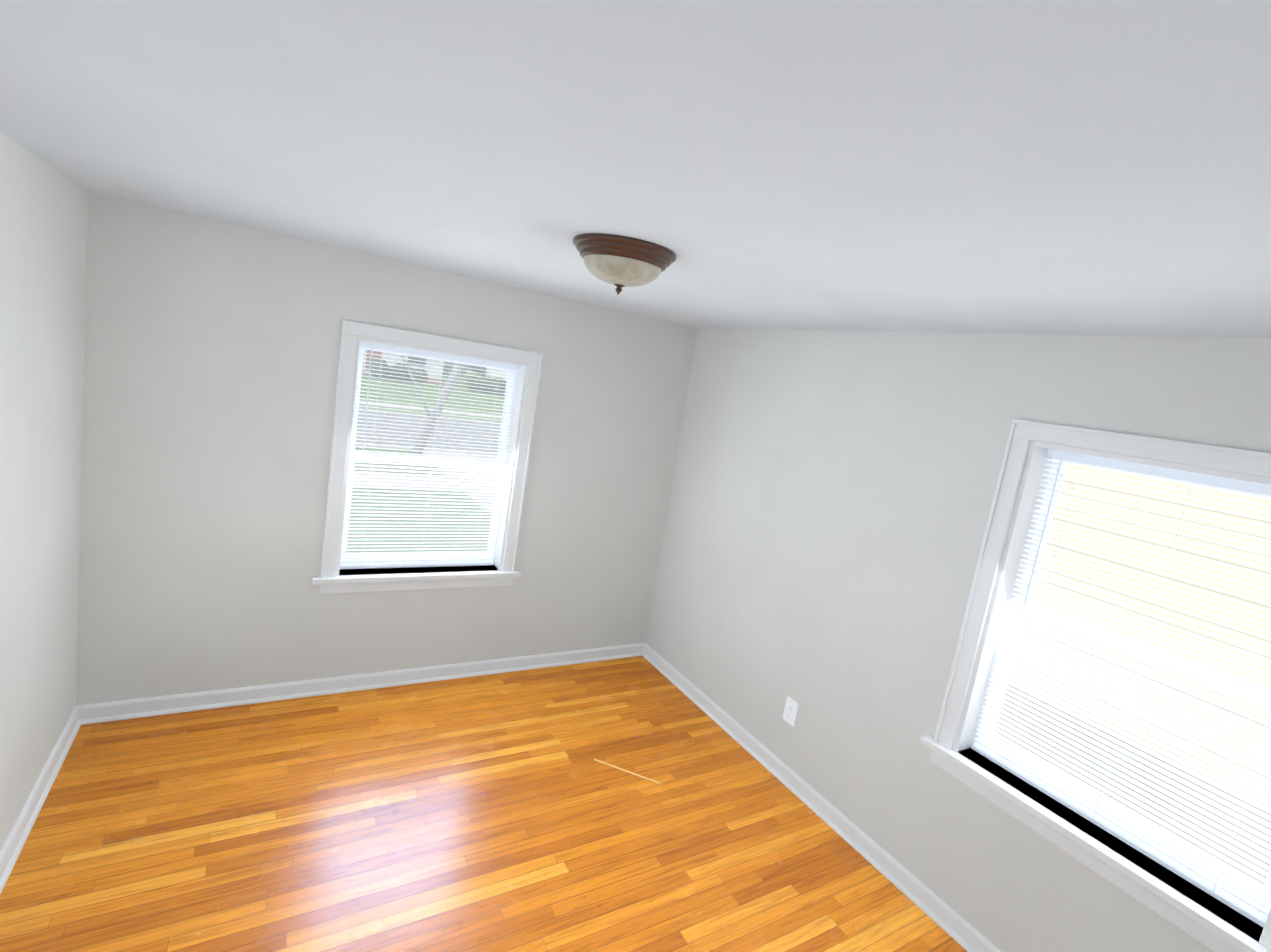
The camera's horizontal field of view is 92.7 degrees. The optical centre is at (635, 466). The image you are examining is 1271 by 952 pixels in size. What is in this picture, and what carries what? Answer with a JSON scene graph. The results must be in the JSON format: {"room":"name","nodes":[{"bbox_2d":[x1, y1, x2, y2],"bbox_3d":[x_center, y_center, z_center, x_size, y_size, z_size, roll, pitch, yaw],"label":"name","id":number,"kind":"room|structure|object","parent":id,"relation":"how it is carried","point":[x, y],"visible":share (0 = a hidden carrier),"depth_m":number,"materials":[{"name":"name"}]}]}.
{"room":"empty bedroom","nodes":[
{"label":"empty bedroom","id":0,"kind":"room"},
{"bbox_2d":[0,131,87,851],"bbox_3d":[-1.692,0.395,1.132,0.260,2.440,4.160,4,10,-31],"label":"wall","id":1,"kind":"structure","parent":0,"point":[43,230],"depth_m":2.20,"materials":[{"name":"paint"}]},
{"bbox_2d":[0,704,87,893],"bbox_3d":[-1.754,1.553,1.375,0.027,0.089,3.640,4,10,-31],"label":"baseboard","id":2,"kind":"structure","parent":1,"relation":"attached to","point":[9,854],"depth_m":2.39,"materials":[{"name":"white wood"}]},
{"bbox_2d":[76,192,697,704],"bbox_3d":[-1.189,0.102,3.681,3.226,2.440,0.260,4,10,-31],"label":"wall","id":3,"kind":"structure","parent":0,"point":[210,364],"depth_m":3.13,"materials":[{"name":"paint"}]},
{"bbox_2d":[84,643,643,723],"bbox_3d":[-1.306,1.279,3.725,3.150,0.089,0.027,4,10,-31],"label":"baseboard","id":4,"kind":"structure","parent":3,"relation":"attached to","point":[186,702],"depth_m":3.46,"materials":[{"name":"white wood"}]},
{"bbox_2d":[312,320,542,593],"bbox_3d":[-1.221,-0.024,3.626,1.184,1.488,0.350,4,10,-31],"label":"window","id":5,"kind":"structure","parent":3,"relation":"in","point":[329,580],"depth_m":3.58,"materials":[{"name":"white wood"}]},
{"bbox_2d":[340,341,518,568],"bbox_3d":[-1.202,-0.021,3.595,0.904,1.289,0.045,4,10,-31],"label":"window blinds","id":6,"kind":"object","parent":5,"relation":"attached to","point":[439,356],"visible":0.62,"depth_m":3.59,"materials":[{"name":"white plastic"}]},
{"bbox_2d":[0,656,966,951],"bbox_3d":[-0.408,1.749,2.225,3.746,0.120,4.160,4,10,-31],"label":"floor","id":7,"kind":"structure","parent":0,"point":[498,812],"depth_m":2.59,"materials":[{"name":"brown wood"}]},
{"bbox_2d":[594,759,659,783],"bbox_3d":[-0.047,1.601,3.188,0.374,0.004,0.012,12,9,17],"label":"floor strip","id":8,"kind":"object","parent":7,"relation":"on","point":[635,774],"visible":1,"depth_m":3.18,"materials":[{"name":"brown wood"}]},
{"bbox_2d":[0,0,1270,338],"bbox_3d":[-0.011,-0.753,1.859,3.746,0.120,4.160,4,10,-31],"label":"ceiling","id":9,"kind":"structure","parent":0,"point":[1036,166],"depth_m":1.07,"materials":[{"name":"paint"}]},
{"bbox_2d":[573,233,675,294],"bbox_3d":[-0.046,-0.640,1.985,0.340,0.150,0.340,4,10,-31],"label":"ceiling light","id":10,"kind":"object","parent":9,"relation":"attached to","point":[619,262],"visible":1,"depth_m":1.88,"materials":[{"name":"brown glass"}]},
{"bbox_2d":[645,328,1270,951],"bbox_3d":[1.273,0.600,2.952,0.260,2.440,4.160,4,10,-31],"label":"wall","id":11,"kind":"structure","parent":0,"point":[829,508],"depth_m":2.84,"materials":[{"name":"paint"}]},
{"bbox_2d":[783,696,798,726],"bbox_3d":[0.846,1.336,3.309,0.009,0.132,0.084,4,10,-31],"label":"electrical outlet","id":12,"kind":"object","parent":11,"relation":"attached to","point":[790,711],"visible":1,"depth_m":3.30,"materials":[{"name":"white plastic"}]},
{"bbox_2d":[640,643,1000,951],"bbox_3d":[0.969,1.740,3.046,0.027,0.089,3.640,4,10,-31],"label":"baseboard","id":13,"kind":"structure","parent":11,"relation":"attached to","point":[956,927],"depth_m":2.98,"materials":[{"name":"white wood"}]},
{"bbox_2d":[920,419,1270,951],"bbox_3d":[1.778,0.659,2.113,0.350,1.488,1.184,4,10,-31],"label":"window","id":14,"kind":"structure","parent":11,"relation":"in","point":[1020,481],"depth_m":2.23,"materials":[{"name":"white wood"}]},
{"bbox_2d":[971,449,1270,927],"bbox_3d":[1.749,0.652,2.094,0.046,1.289,0.904,4,10,-31],"label":"window blinds","id":15,"kind":"object","parent":14,"relation":"attached to","point":[1211,888],"visible":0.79,"depth_m":2.08,"materials":[{"name":"white plastic"}]},
{"label":"outside","id":16,"kind":"structure","parent":0,"visible":0},
{"bbox_2d":[346,369,1270,888],"bbox_3d":[-8.282,-4.623,41.401,190.000,0.360,160.000,4,10,-31],"label":"ground","id":17,"kind":"structure","parent":16,"point":[374,391],"depth_m":12.77,"materials":[{"name":"green plant"}]},
{"bbox_2d":[370,358,427,382],"bbox_3d":[-15.082,-6.103,38.761,3.573,1.292,1.155,4,10,-31],"label":"hedge","id":18,"kind":"object","parent":17,"relation":"on","point":[398,373],"depth_m":38.33,"materials":[{"name":"green plant"}]},
{"bbox_2d":[362,349,443,383],"bbox_3d":[-19.044,-9.798,43.240,9.560,6.000,8.620,4,10,-31],"label":"house","id":19,"kind":"structure","parent":17,"relation":"on","point":[406,357],"depth_m":41.33,"materials":[{"name":"grey"}]},
{"bbox_2d":[362,355,464,454],"bbox_3d":[-2.612,-5.266,13.095,10.776,10.990,7.707,4,10,-31],"label":"tree","id":20,"kind":"object","parent":17,"relation":"on","point":[433,408],"depth_m":13.18,"materials":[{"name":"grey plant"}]},
{"bbox_2d":[443,361,486,376],"bbox_3d":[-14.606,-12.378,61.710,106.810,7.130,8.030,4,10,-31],"label":"tree","id":21,"kind":"object","parent":17,"relation":"on","point":[463,369],"depth_m":59.31,"materials":[{"name":"grey plant"}]},
{"bbox_2d":[466,375,505,394],"bbox_3d":[-9.583,-5.568,41.529,3.988,1.163,1.463,3,10,-36],"label":"hedge","id":22,"kind":"object","parent":17,"relation":"on","point":[489,385],"depth_m":40.67,"materials":[{"name":"green plant"}]},
{"bbox_2d":[486,368,507,379],"bbox_3d":[-6.311,-8.899,49.872,9.860,6.300,8.620,4,10,-31],"label":"house","id":23,"kind":"structure","parent":17,"relation":"on","point":[495,373],"depth_m":48.78,"materials":[{"name":"white"}]},
{"bbox_2d":[998,464,1270,864],"bbox_3d":[9.213,0.613,4.128,8.620,5.640,16.200,4,10,-31],"label":"neighbouring house","id":24,"kind":"structure","parent":17,"relation":"on","point":[1222,540],"depth_m":4.72,"materials":[{"name":"beige"}]}
]}

